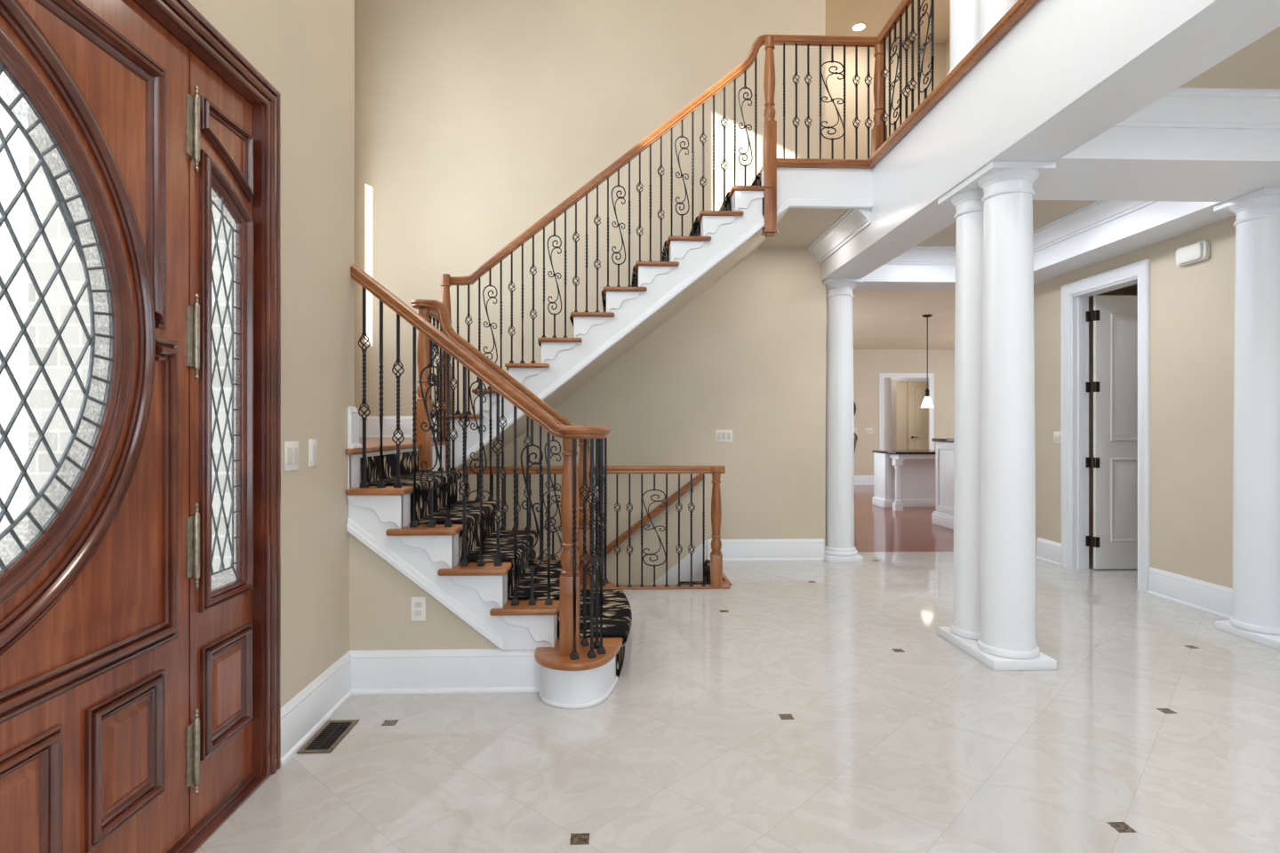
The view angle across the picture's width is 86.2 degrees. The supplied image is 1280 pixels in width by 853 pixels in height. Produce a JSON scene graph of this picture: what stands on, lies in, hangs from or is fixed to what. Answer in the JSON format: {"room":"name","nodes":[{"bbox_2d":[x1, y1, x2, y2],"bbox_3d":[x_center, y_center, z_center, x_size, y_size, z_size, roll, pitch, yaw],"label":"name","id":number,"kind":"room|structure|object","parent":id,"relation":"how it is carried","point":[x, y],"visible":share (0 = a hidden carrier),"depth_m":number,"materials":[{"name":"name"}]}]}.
{"room":"entrance hall","nodes":[
{"label":"entrance hall","id":0,"kind":"room"},
{"bbox_2d":[0,71,28,570],"bbox_3d":[-5.237,-1.705,2.313,0.300,6.050,17.000,0,0,-2],"label":"wall","id":1,"kind":"structure","parent":0,"point":[18,436],"depth_m":5.68,"materials":[{"name":"glass"}]},
{"bbox_2d":[28,104,235,589],"bbox_3d":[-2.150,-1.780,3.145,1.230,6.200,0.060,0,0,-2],"label":"window glass","id":2,"kind":"structure","parent":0,"point":[41,400],"depth_m":3.10,"materials":[{"name":"glass"}]},
{"bbox_2d":[187,0,476,707],"bbox_3d":[-1.411,-0.280,1.800,0.150,8.900,9.200,0,0,-2],"label":"wall","id":3,"kind":"structure","parent":0,"point":[305,49],"depth_m":2.88,"materials":[{"name":"beige paint"}]},
{"bbox_2d":[0,0,200,852],"bbox_3d":[-1.365,0.043,1.641,0.061,2.385,0.952,0,0,-2],"label":"door","id":4,"kind":"structure","parent":3,"relation":"in","point":[100,751],"depth_m":1.75,"materials":[{"name":"brown wood"}]},
{"bbox_2d":[133,0,280,777],"bbox_3d":[-1.339,0.013,1.343,0.094,2.515,2.420,0,0,-2],"label":"door frame","id":5,"kind":"structure","parent":3,"relation":"attached to","point":[180,18],"depth_m":2.47,"materials":[{"name":"brown wood"}]},
{"bbox_2d":[188,50,253,830],"bbox_3d":[-1.388,0.043,2.273,0.061,2.385,0.357,0,0,-2],"label":"sidelight","id":6,"kind":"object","parent":3,"relation":"in","point":[220,618],"depth_m":2.25,"materials":[{"name":"brown wood"}]},
{"bbox_2d":[283,440,298,471],"bbox_3d":[-1.362,0.115,2.680,0.011,0.115,0.116,0,0,-2],"label":"light switch","id":7,"kind":"object","parent":3,"relation":"attached to","point":[291,449],"visible":1,"depth_m":2.67,"materials":[{"name":"white plastic"}]},
{"bbox_2d":[308,439,317,466],"bbox_3d":[-1.369,0.110,2.869,0.011,0.115,0.070,0,0,-2],"label":"light switch","id":8,"kind":"object","parent":3,"relation":"attached to","point":[312,443],"visible":1,"depth_m":2.86,"materials":[{"name":"white plastic"}]},
{"bbox_2d":[280,651,352,766],"bbox_3d":[-1.362,1.170,2.910,0.028,0.200,0.705,0,0,-2],"label":"baseboard","id":9,"kind":"structure","parent":3,"relation":"attached to","point":[306,713],"depth_m":2.84,"materials":[{"name":"white paint"}]},
{"bbox_2d":[347,406,362,448],"bbox_3d":[-1.451,0.004,3.304,0.178,0.200,0.108,0,0,-2],"label":"baseboard","id":10,"kind":"structure","parent":3,"relation":"attached to","point":[353,417],"depth_m":3.27,"materials":[{"name":"white paint"}]},
{"bbox_2d":[345,438,447,455],"bbox_3d":[-2.003,0.119,4.786,1.180,0.030,3.190,0,0,-2],"label":"floor","id":11,"kind":"structure","parent":0,"point":[372,444],"depth_m":4.11,"materials":[{"name":"brown wood"}]},
{"bbox_2d":[418,307,452,441],"bbox_3d":[-1.422,-0.351,4.777,0.064,0.910,0.710,0,0,-3],"label":"landing railing","id":12,"kind":"object","parent":11,"relation":"on","point":[433,314],"visible":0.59,"depth_m":4.80,"materials":[{"name":"brown wood"}]},
{"bbox_2d":[431,445,445,471],"bbox_3d":[-1.437,0.237,4.786,0.016,0.206,0.590,0,0,-2],"label":"fascia","id":13,"kind":"object","parent":11,"relation":"attached to","point":[434,454],"visible":0.21,"depth_m":4.87,"materials":[{"name":"white paint"}]},
{"bbox_2d":[439,185,872,471],"bbox_3d":[0.116,-0.793,5.777,3.250,2.347,1.359,0,0,-2],"label":"staircase","id":14,"kind":"structure","parent":11,"relation":"on","point":[726,238],"depth_m":5.14,"materials":[{"name":"white paint"}]},
{"bbox_2d":[438,34,777,471],"bbox_3d":[-0.234,-1.312,5.151,2.534,3.363,0.149,0,0,-2],"label":"stair railing","id":15,"kind":"object","parent":14,"relation":"on","point":[770,124],"visible":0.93,"depth_m":5.17,"materials":[{"name":"brown wood"}]},
{"bbox_2d":[464,315,472,325],"bbox_3d":[-1.290,-0.800,5.157,0.053,0.083,0.053,0,0,-2],"label":"basket","id":16,"kind":"object","parent":15,"relation":"on","point":[467,316],"depth_m":5.15,"materials":[{"name":"metal"}]},
{"bbox_2d":[460,172,760,415],"bbox_3d":[-0.298,-0.938,5.788,2.453,2.067,1.050,0,0,-2],"label":"carpet runner","id":17,"kind":"object","parent":14,"relation":"on","point":[696,225],"visible":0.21,"depth_m":5.37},
{"bbox_2d":[349,533,498,650],"bbox_3d":[-0.928,0.873,3.326,0.925,0.794,0.085,0,0,-2],"label":"wall","id":18,"kind":"structure","parent":0,"point":[380,595],"depth_m":3.27,"materials":[{"name":"beige paint"}]},
{"bbox_2d":[410,597,425,621],"bbox_3d":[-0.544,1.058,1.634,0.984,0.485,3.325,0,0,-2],"label":"wall outlet","id":19,"kind":"object","parent":18,"relation":"attached to","point":[418,604],"visible":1,"depth_m":3.27,"materials":[{"name":"white plastic"}]},
{"bbox_2d":[349,648,542,695],"bbox_3d":[-0.923,1.170,3.270,0.930,0.200,0.028,0,0,-2],"label":"baseboard","id":20,"kind":"structure","parent":18,"relation":"attached to","point":[479,670],"depth_m":3.27,"materials":[{"name":"white paint"}]},
{"bbox_2d":[354,0,825,585],"bbox_3d":[-0.519,-0.280,6.495,4.570,8.900,0.120,0,0,-2],"label":"wall","id":21,"kind":"structure","parent":0,"point":[475,120],"depth_m":6.45,"materials":[{"name":"beige paint"}]},
{"bbox_2d":[359,416,436,438],"bbox_3d":[-2.090,0.004,6.365,1.120,0.200,0.028,0,0,-2],"label":"baseboard","id":22,"kind":"structure","parent":21,"relation":"attached to","point":[372,422],"depth_m":6.35,"materials":[{"name":"white paint"}]},
{"bbox_2d":[593,473,703,562],"bbox_3d":[-0.370,1.199,6.392,1.958,1.537,0.095,0,0,-2],"label":"wall handrail","id":23,"kind":"object","parent":21,"relation":"attached to","point":[697,479],"visible":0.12,"depth_m":6.37,"materials":[{"name":"brown wood"}]},
{"bbox_2d":[715,430,732,441],"bbox_3d":[0.795,0.088,6.477,0.162,0.115,0.011,0,0,-2],"label":"light switch","id":24,"kind":"object","parent":21,"relation":"attached to","point":[721,436],"visible":1,"depth_m":6.48,"materials":[{"name":"white plastic"}]},
{"bbox_2d":[707,538,824,561],"bbox_3d":[1.195,1.170,6.483,1.115,0.200,0.028,0,0,-2],"label":"baseboard","id":25,"kind":"structure","parent":21,"relation":"attached to","point":[813,549],"depth_m":6.48,"materials":[{"name":"white paint"}]},
{"bbox_2d":[805,208,871,263],"bbox_3d":[1.670,-1.620,5.866,0.140,0.140,1.295,0,0,-2],"label":"crown molding","id":26,"kind":"structure","parent":21,"relation":"attached to","point":[852,221],"depth_m":5.72,"materials":[{"name":"white paint"}]},
{"bbox_2d":[194,485,1279,852],"bbox_3d":[2.939,1.395,7.736,11.570,0.250,20.750,0,0,-2],"label":"floor","id":27,"kind":"structure","parent":0,"point":[795,707],"depth_m":2.77,"materials":[{"name":"tile"}]},
{"bbox_2d":[166,768,277,852],"bbox_3d":[-1.384,1.259,1.344,0.170,0.022,2.385,0,0,-2],"label":"threshold","id":28,"kind":"object","parent":27,"relation":"on","point":[195,838],"visible":0.45,"depth_m":2.20,"materials":[{"name":"brown wood"}]},
{"bbox_2d":[296,720,359,753],"bbox_3d":[-1.272,1.267,2.804,0.130,0.006,0.295,0,0,-2],"label":"floor vent","id":29,"kind":"object","parent":27,"relation":"in","point":[324,741],"visible":1,"depth_m":2.79,"materials":[{"name":"brown metal"}]},
{"bbox_2d":[345,448,623,709],"bbox_3d":[-0.742,0.702,3.896,1.358,1.136,1.727,0,0,-2],"label":"staircase","id":30,"kind":"structure","parent":27,"relation":"on","point":[380,518],"depth_m":3.26,"materials":[{"name":"white paint"}]},
{"bbox_2d":[350,264,609,660],"bbox_3d":[-0.773,0.139,3.217,1.253,1.841,0.286,0,0,-2],"label":"stair railing","id":31,"kind":"object","parent":30,"relation":"on","point":[570,577],"visible":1,"depth_m":3.30,"materials":[{"name":"brown wood"}]},
{"bbox_2d":[358,403,370,418],"bbox_3d":[-1.333,-0.076,3.309,0.053,0.083,0.053,0,0,-2],"label":"basket","id":32,"kind":"object","parent":31,"relation":"on","point":[360,407],"depth_m":3.30,"materials":[{"name":"metal"}]},
{"bbox_2d":[358,335,370,350],"bbox_3d":[-1.333,-0.406,3.309,0.053,0.083,0.053,0,0,-2],"label":"basket","id":33,"kind":"object","parent":31,"relation":"on","point":[364,336],"depth_m":3.30,"materials":[{"name":"metal"}]},
{"bbox_2d":[392,430,404,444],"bbox_3d":[-1.171,0.051,3.315,0.053,0.083,0.053,0,0,-2],"label":"basket","id":34,"kind":"object","parent":31,"relation":"on","point":[394,435],"depth_m":3.31,"materials":[{"name":"metal"}]},
{"bbox_2d":[392,361,404,375],"bbox_3d":[-1.171,-0.279,3.315,0.053,0.083,0.053,0,0,-2],"label":"basket","id":35,"kind":"object","parent":31,"relation":"on","point":[394,365],"depth_m":3.31,"materials":[{"name":"metal"}]},
{"bbox_2d":[458,481,470,495],"bbox_3d":[-0.853,0.302,3.326,0.053,0.083,0.053,0,0,-2],"label":"basket","id":36,"kind":"object","parent":31,"relation":"on","point":[464,483],"depth_m":3.32,"materials":[{"name":"metal"}]},
{"bbox_2d":[458,413,470,428],"bbox_3d":[-0.853,-0.028,3.326,0.053,0.083,0.053,0,0,-2],"label":"basket","id":37,"kind":"object","parent":31,"relation":"on","point":[464,414],"depth_m":3.32,"materials":[{"name":"metal"}]},
{"bbox_2d":[492,507,503,521],"bbox_3d":[-0.691,0.429,3.332,0.053,0.083,0.053,0,0,-2],"label":"basket","id":38,"kind":"object","parent":31,"relation":"on","point":[498,508],"depth_m":3.33,"materials":[{"name":"metal"}]},
{"bbox_2d":[492,440,503,454],"bbox_3d":[-0.691,0.099,3.332,0.053,0.083,0.053,0,0,-2],"label":"basket","id":39,"kind":"object","parent":31,"relation":"on","point":[498,441],"depth_m":3.33,"materials":[{"name":"metal"}]},
{"bbox_2d":[578,485,590,499],"bbox_3d":[-0.267,0.319,3.314,0.053,0.083,0.053,0,0,-19],"label":"basket","id":40,"kind":"object","parent":31,"relation":"on","point":[583,485],"depth_m":3.31,"materials":[{"name":"metal"}]},
{"bbox_2d":[579,553,590,567],"bbox_3d":[-0.267,0.649,3.314,0.053,0.083,0.053,0,0,-19],"label":"basket","id":41,"kind":"object","parent":31,"relation":"on","point":[582,554],"depth_m":3.31,"materials":[{"name":"metal"}]},
{"bbox_2d":[585,560,598,575],"bbox_3d":[-0.221,0.649,3.141,0.053,0.083,0.053,0,0,-19],"label":"basket","id":42,"kind":"object","parent":31,"relation":"on","point":[594,573],"depth_m":3.14,"materials":[{"name":"metal"}]},
{"bbox_2d":[585,488,598,503],"bbox_3d":[-0.221,0.319,3.141,0.053,0.083,0.053,0,0,-19],"label":"basket","id":43,"kind":"object","parent":31,"relation":"on","point":[592,492],"depth_m":3.14,"materials":[{"name":"metal"}]},
{"bbox_2d":[591,486,599,500],"bbox_3d":[-0.206,0.319,3.277,0.053,0.083,0.053,0,0,-19],"label":"basket","id":44,"kind":"object","parent":31,"relation":"on","point":[595,487],"depth_m":3.27,"materials":[{"name":"metal"}]},
{"bbox_2d":[591,555,599,569],"bbox_3d":[-0.206,0.649,3.277,0.053,0.083,0.053,0,0,-19],"label":"basket","id":45,"kind":"object","parent":31,"relation":"on","point":[595,556],"depth_m":3.27,"materials":[{"name":"metal"}]},
{"bbox_2d":[360,450,631,679],"bbox_3d":[-0.723,0.710,3.897,1.352,1.112,0.971,0,0,-2],"label":"carpet runner","id":46,"kind":"object","parent":30,"relation":"on","point":[617,615],"visible":0.59,"depth_m":3.78,"materials":[{"name":"carpet"}]},
{"bbox_2d":[410,299,611,587],"bbox_3d":[-0.828,0.119,4.489,1.302,1.880,0.273,0,0,-12],"label":"stair railing","id":47,"kind":"object","parent":30,"relation":"on","point":[425,452],"visible":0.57,"depth_m":4.44,"materials":[{"name":"brown wood"}]},
{"bbox_2d":[449,429,457,439],"bbox_3d":[-1.212,0.051,4.444,0.053,0.083,0.053,0,0,-2],"label":"basket","id":48,"kind":"object","parent":47,"relation":"on","point":[451,429],"depth_m":4.44,"materials":[{"name":"metal"}]},
{"bbox_2d":[449,377,457,389],"bbox_3d":[-1.212,-0.279,4.444,0.053,0.083,0.053,0,0,-2],"label":"basket","id":49,"kind":"object","parent":47,"relation":"on","point":[452,379],"depth_m":4.44,"materials":[{"name":"metal"}]},
{"bbox_2d":[523,487,531,497],"bbox_3d":[-0.732,0.429,4.461,0.053,0.083,0.053,0,0,-2],"label":"basket","id":50,"kind":"object","parent":47,"relation":"on","point":[525,487],"depth_m":4.46,"materials":[{"name":"metal"}]},
{"bbox_2d":[617,559,732,590],"bbox_3d":[-0.352,1.273,5.876,2.140,0.034,1.129,0,0,-2],"label":"nosing","id":51,"kind":"structure","parent":27,"relation":"on","point":[726,585],"depth_m":5.36,"materials":[{"name":"brown wood"}]},
{"bbox_2d":[457,465,725,587],"bbox_3d":[-0.398,0.789,5.359,2.130,0.961,0.110,0,0,-2],"label":"railing","id":52,"kind":"object","parent":51,"relation":"on","point":[716,555],"visible":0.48,"depth_m":5.36,"materials":[{"name":"brown wood"}]},
{"bbox_2d":[824,278,863,562],"bbox_3d":[1.915,-0.057,6.563,0.336,2.654,0.336,0,0,-2],"label":"column","id":53,"kind":"structure","parent":27,"relation":"on","point":[840,548],"depth_m":6.45,"materials":[{"name":"white paint"}]},
{"bbox_2d":[872,449,935,511],"bbox_3d":[4.521,0.828,10.830,1.485,0.885,1.080,0,0,-2],"label":"base cabinet","id":54,"kind":"object","parent":27,"relation":"on","point":[902,478],"visible":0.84,"depth_m":10.78,"materials":[{"name":"white paint"}]},
{"bbox_2d":[872,449,935,454],"bbox_3d":[4.523,0.403,10.830,1.480,0.035,1.080,0,0,-2],"label":"countertop","id":55,"kind":"structure","parent":54,"relation":"on","point":[894,452],"depth_m":10.47,"materials":[{"name":"stone"}]},
{"bbox_2d":[931,438,953,529],"bbox_3d":[4.169,0.713,8.505,0.655,1.115,0.980,0,0,-2],"label":"base cabinet","id":56,"kind":"object","parent":27,"relation":"on","point":[943,515],"visible":0.29,"depth_m":8.69,"materials":[{"name":"white paint"}]},
{"bbox_2d":[931,438,953,442],"bbox_3d":[4.172,0.175,8.506,0.650,0.040,0.980,0,0,-2],"label":"countertop","id":57,"kind":"structure","parent":56,"relation":"on","point":[948,440],"depth_m":8.74,"materials":[{"name":"stone"}]},
{"bbox_2d":[937,182,983,640],"bbox_3d":[1.989,-0.082,4.026,0.336,2.604,0.303,0,0,-2],"label":"column","id":58,"kind":"structure","parent":27,"relation":"on","point":[967,201],"depth_m":3.95,"materials":[{"name":"white paint"}]},
{"bbox_2d":[937,626,1056,671],"bbox_3d":[1.995,1.245,3.874,0.336,0.050,0.626,0,0,-2],"label":"plinth","id":59,"kind":"object","parent":27,"relation":"on","point":[1043,661],"visible":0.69,"depth_m":3.60,"materials":[{"name":"white paint"}]},
{"bbox_2d":[963,160,1055,659],"bbox_3d":[2.000,-0.082,3.722,0.336,2.604,0.303,0,0,-2],"label":"column","id":60,"kind":"structure","parent":27,"relation":"on","point":[1008,436],"depth_m":3.62,"materials":[{"name":"white paint"}]},
{"bbox_2d":[1213,187,1279,635],"bbox_3d":[3.759,-0.082,4.138,0.310,2.604,0.336,0,0,-2],"label":"column","id":61,"kind":"structure","parent":27,"relation":"on","point":[1256,455],"depth_m":4.06,"materials":[{"name":"white paint"}]},
{"bbox_2d":[1215,620,1279,650],"bbox_3d":[3.774,1.245,3.997,0.307,0.050,0.618,0,0,-2],"label":"plinth","id":62,"kind":"object","parent":27,"relation":"on","point":[1272,641],"visible":0.52,"depth_m":4.05,"materials":[{"name":"white paint"}]},
{"bbox_2d":[825,41,945,159],"bbox_3d":[2.747,-3.365,8.479,2.340,2.730,0.150,0,0,-2],"label":"wall","id":63,"kind":"structure","parent":0,"point":[835,85],"depth_m":8.40,"materials":[{"name":"beige paint"}]},
{"bbox_2d":[825,0,950,43],"bbox_3d":[0.722,-4.805,2.878,6.790,0.150,11.200,0,0,-2],"label":"ceiling","id":64,"kind":"structure","parent":0,"point":[841,15],"depth_m":7.93,"materials":[{"name":"beige paint"}]},
{"bbox_2d":[851,23,866,31],"bbox_3d":[2.590,-4.727,8.098,0.170,0.006,0.170,0,0,-2],"label":"recessed light","id":65,"kind":"object","parent":64,"relation":"in","point":[858,27],"visible":1,"depth_m":8.10,"materials":[{"name":"white paint"}]},
{"bbox_2d":[825,349,954,475],"bbox_3d":[4.863,-0.210,15.010,7.200,2.960,0.150,0,0,-2],"label":"wall","id":66,"kind":"structure","parent":0,"point":[868,364],"depth_m":14.95,"materials":[{"name":"beige paint"}]},
{"bbox_2d":[854,475,873,485],"bbox_3d":[3.237,1.170,14.862,3.740,0.200,0.028,0,0,-2],"label":"baseboard","id":67,"kind":"structure","parent":66,"relation":"attached to","point":[859,480],"depth_m":14.92,"materials":[{"name":"white paint"}]},
{"bbox_2d":[879,373,934,450],"bbox_3d":[5.823,0.050,15.031,1.220,2.440,0.176,0,0,-2],"label":"door frame","id":68,"kind":"structure","parent":66,"relation":"attached to","point":[931,376],"depth_m":14.95,"materials":[{"name":"white paint"}]},
{"bbox_2d":[825,289,955,350],"bbox_3d":[4.950,-1.757,12.601,7.200,0.146,11.170,0,0,-2],"label":"ceiling","id":69,"kind":"structure","parent":0,"point":[882,319],"depth_m":10.67,"materials":[{"name":"paint"}]},
{"bbox_2d":[920,314,934,407],"bbox_3d":[4.350,-0.987,10.363,0.184,1.403,0.184,0,0,-2],"label":"pendant light","id":70,"kind":"object","parent":69,"relation":"hanging from","point":[927,403],"visible":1,"depth_m":10.34,"materials":[{"name":"white glass"}]},
{"bbox_2d":[896,382,908,449],"bbox_3d":[6.420,-0.210,16.241,4.000,2.960,2.200,0,0,-2],"label":"wall","id":71,"kind":"structure","parent":0,"point":[902,388],"depth_m":17.25,"materials":[{"name":"beige paint"}]},
{"bbox_2d":[884,377,891,450],"bbox_3d":[5.554,0.050,15.498,0.104,2.420,0.900,0,0,39],"label":"door","id":72,"kind":"structure","parent":71,"relation":"in","point":[887,380],"depth_m":15.67,"materials":[{"name":"white paint"}]},
{"bbox_2d":[891,377,928,450],"bbox_3d":[6.681,0.045,16.201,1.520,2.450,0.100,0,0,-2],"label":"door frame","id":73,"kind":"structure","parent":71,"relation":"attached to","point":[894,380],"depth_m":16.13,"materials":[{"name":"white paint"}]},
{"bbox_2d":[908,382,928,449],"bbox_3d":[7.196,0.050,17.190,0.900,2.420,0.090,0,0,-2],"label":"door","id":74,"kind":"structure","parent":71,"relation":"in","point":[918,417],"depth_m":17.19,"materials":[{"name":"beige paint"}]},
{"bbox_2d":[757,26,1279,248],"bbox_3d":[2.571,-1.835,2.944,3.090,0.290,11.200,0,0,-2],"label":"ceiling","id":75,"kind":"structure","parent":0,"point":[1257,65],"depth_m":5.21,"materials":[{"name":"beige paint"}]},
{"bbox_2d":[761,168,871,215],"bbox_3d":[1.344,-1.782,5.194,0.840,0.385,0.025,0,0,-2],"label":"fascia","id":76,"kind":"object","parent":75,"relation":"attached to","point":[792,183],"visible":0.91,"depth_m":5.18,"materials":[{"name":"white paint"}]},
{"bbox_2d":[853,264,1037,290],"bbox_3d":[2.944,-1.538,6.750,1.770,0.305,0.380,0,0,-2],"label":"beam","id":77,"kind":"structure","parent":75,"relation":"attached to","point":[887,276],"depth_m":6.56,"materials":[{"name":"white paint"}]},
{"bbox_2d":[886,200,1156,264],"bbox_3d":[2.824,-1.620,5.375,1.430,0.140,2.360,0,0,-2],"label":"crown molding","id":78,"kind":"structure","parent":75,"relation":"attached to","point":[1096,213],"depth_m":5.60,"materials":[{"name":"white paint"}]},
{"bbox_2d":[820,0,1279,280],"bbox_3d":[2.047,-1.680,2.190,0.350,0.590,9.430,0,0,-2],"label":"beam","id":79,"kind":"structure","parent":75,"relation":"attached to","point":[1067,73],"depth_m":3.18,"materials":[{"name":"white paint"}]},
{"bbox_2d":[1033,201,1235,282],"bbox_3d":[3.708,-1.538,5.407,0.340,0.305,2.360,0,0,-2],"label":"crown molding","id":80,"kind":"structure","parent":75,"relation":"attached to","point":[1157,221],"depth_m":5.10,"materials":[{"name":"white paint"}]},
{"bbox_2d":[1032,127,1279,201],"bbox_3d":[3.047,-1.538,3.882,1.770,0.305,0.640,0,0,-2],"label":"beam","id":81,"kind":"structure","parent":75,"relation":"attached to","point":[1119,164],"depth_m":3.66,"materials":[{"name":"white paint"}]},
{"bbox_2d":[945,38,1235,588],"bbox_3d":[4.040,-1.730,2.997,0.150,6.000,11.200,0,0,-2],"label":"wall","id":82,"kind":"structure","parent":0,"point":[1192,306],"depth_m":4.93,"materials":[{"name":"beige paint"}]},
{"bbox_2d":[1035,537,1061,566],"bbox_3d":[3.828,1.170,6.409,0.028,0.200,0.365,0,0,-2],"label":"baseboard","id":83,"kind":"structure","parent":82,"relation":"attached to","point":[1048,551],"depth_m":6.40,"materials":[{"name":"white paint"}]},
{"bbox_2d":[1054,432,1061,444],"bbox_3d":[3.841,0.105,6.292,0.011,0.115,0.116,0,0,-2],"label":"light switch","id":84,"kind":"object","parent":82,"relation":"attached to","point":[1057,435],"visible":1,"depth_m":6.29,"materials":[{"name":"white plastic"}]},
{"bbox_2d":[1061,258,1150,592],"bbox_3d":[3.929,-0.005,5.720,0.176,2.550,1.010,0,0,-2],"label":"door frame","id":85,"kind":"structure","parent":82,"relation":"attached to","point":[1075,295],"depth_m":6.09,"materials":[{"name":"white paint"}]},
{"bbox_2d":[1085,295,1137,569],"bbox_3d":[4.376,0.051,6.045,0.807,2.415,0.109,0,0,1],"label":"door","id":86,"kind":"structure","parent":82,"relation":"in","point":[1115,317],"depth_m":6.04,"materials":[{"name":"white paint"}]},
{"bbox_2d":[1146,567,1232,619],"bbox_3d":[3.887,1.170,4.760,0.028,0.200,0.895,0,0,-2],"label":"baseboard","id":87,"kind":"structure","parent":82,"relation":"attached to","point":[1208,597],"depth_m":4.82,"materials":[{"name":"white paint"}]},
{"bbox_2d":[1176,240,1209,266],"bbox_3d":[3.872,-1.215,4.807,0.055,0.130,0.250,0,0,-2],"label":"door chime","id":88,"kind":"object","parent":82,"relation":"attached to","point":[1197,252],"visible":1,"depth_m":4.76,"materials":[{"name":"white plastic"}]},
{"bbox_2d":[1112,87,1279,129],"bbox_3d":[3.061,-1.620,3.492,1.770,0.140,0.140,0,0,-2],"label":"crown molding","id":89,"kind":"structure","parent":82,"relation":"attached to","point":[1182,107],"depth_m":3.50,"materials":[{"name":"white paint"}]},
{"bbox_2d":[1088,287,1137,538],"bbox_3d":[6.330,-0.210,7.908,4.780,2.960,0.150,0,0,-2],"label":"wall","id":90,"kind":"structure","parent":0,"point":[1125,291],"depth_m":7.79,"materials":[{"name":"beige paint"}]},
{"bbox_3d":[2.496,-1.990,2.942,2.940,0.020,10.900,0,0,-2],"label":"floor","id":91,"kind":"structure","parent":0,"visible":0},
{"bbox_2d":[768,0,934,159],"bbox_3d":[1.451,-2.497,4.728,0.910,0.993,1.145,0,0,-2],"label":"balcony railing","id":92,"kind":"object","parent":91,"relation":"on","point":[879,131],"visible":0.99,"depth_m":5.23,"materials":[{"name":"brown wood"}]},
{"bbox_2d":[804,117,812,127],"bbox_3d":[1.291,-2.336,5.250,0.053,0.083,0.053,0,0,-2],"label":"basket","id":93,"kind":"object","parent":92,"relation":"on","point":[807,118],"depth_m":5.25,"materials":[{"name":"metal"}]},
{"bbox_2d":[804,73,812,83],"bbox_3d":[1.291,-2.666,5.250,0.053,0.083,0.053,0,0,-2],"label":"basket","id":94,"kind":"object","parent":92,"relation":"on","point":[807,75],"depth_m":5.24,"materials":[{"name":"metal"}]},
{"bbox_2d":[852,74,860,84],"bbox_3d":[1.665,-2.666,5.263,0.053,0.083,0.053,0,0,-2],"label":"basket","id":95,"kind":"object","parent":92,"relation":"on","point":[855,76],"depth_m":5.26,"materials":[{"name":"metal"}]},
{"bbox_2d":[864,75,872,85],"bbox_3d":[1.758,-2.666,5.266,0.053,0.083,0.053,0,0,-2],"label":"basket","id":96,"kind":"object","parent":92,"relation":"on","point":[867,77],"depth_m":5.26,"materials":[{"name":"metal"}]},
{"bbox_2d":[880,112,888,121],"bbox_3d":[1.846,-2.336,5.165,0.053,0.083,0.053,0,0,-2],"label":"basket","id":97,"kind":"object","parent":92,"relation":"on","point":[883,112],"depth_m":5.16,"materials":[{"name":"metal"}]},
{"bbox_2d":[880,68,888,78],"bbox_3d":[1.846,-2.666,5.165,0.053,0.083,0.053,0,0,-2],"label":"basket","id":98,"kind":"object","parent":92,"relation":"on","point":[883,69],"depth_m":5.16,"materials":[{"name":"metal"}]},
{"bbox_2d":[902,86,911,96],"bbox_3d":[1.860,-2.336,4.775,0.053,0.083,0.053,0,0,-2],"label":"basket","id":99,"kind":"object","parent":92,"relation":"on","point":[905,87],"depth_m":4.77,"materials":[{"name":"metal"}]},
{"bbox_2d":[902,39,911,49],"bbox_3d":[1.860,-2.666,4.775,0.053,0.083,0.053,0,0,-2],"label":"basket","id":100,"kind":"object","parent":92,"relation":"on","point":[906,40],"depth_m":4.77,"materials":[{"name":"metal"}]},
{"bbox_2d":[907,31,917,41],"bbox_3d":[1.863,-2.666,4.678,0.053,0.083,0.053,0,0,-2],"label":"basket","id":101,"kind":"object","parent":92,"relation":"on","point":[911,32],"depth_m":4.67,"materials":[{"name":"metal"}]},
{"bbox_2d":[908,79,917,89],"bbox_3d":[1.863,-2.336,4.678,0.053,0.083,0.053,0,0,-2],"label":"basket","id":102,"kind":"object","parent":92,"relation":"on","point":[912,80],"depth_m":4.67,"materials":[{"name":"metal"}]},
{"bbox_2d":[776,0,1039,168],"bbox_3d":[1.550,-1.985,1.342,0.775,0.056,7.770,0,0,-2],"label":"nosing","id":103,"kind":"structure","parent":91,"relation":"attached to","point":[1020,8],"depth_m":4.10,"materials":[{"name":"brown wood"}]},
{"bbox_2d":[946,0,979,75],"bbox_3d":[1.988,-3.365,4.069,0.336,2.729,0.336,0,0,-2],"label":"column","id":104,"kind":"structure","parent":91,"relation":"on","point":[964,14],"depth_m":3.99,"materials":[{"name":"white paint"}]},
{"bbox_2d":[976,0,1017,43],"bbox_3d":[2.000,-3.365,3.729,0.336,2.729,0.336,0,0,-2],"label":"column","id":105,"kind":"structure","parent":91,"relation":"on","point":[991,12],"depth_m":3.67,"materials":[{"name":"white paint"}]},
{"bbox_3d":[-0.217,2.845,5.901,2.410,2.650,1.090,0,0,-2],"label":"wall","id":106,"kind":"structure","parent":0,"visible":0},
{"bbox_2d":[651,539,706,584],"bbox_3d":[-0.379,2.270,5.930,2.070,2.400,1.019,0,0,-2],"label":"staircase","id":107,"kind":"structure","parent":106,"relation":"attached to","point":[698,555],"depth_m":6.45,"materials":[{"name":"white wood"}]},
{"bbox_2d":[680,560,725,584],"bbox_3d":[-0.348,2.014,5.921,2.050,1.536,0.860,0,0,-2],"label":"carpet runner","id":108,"kind":"object","parent":107,"relation":"on","point":[707,581],"visible":0.05,"depth_m":6.27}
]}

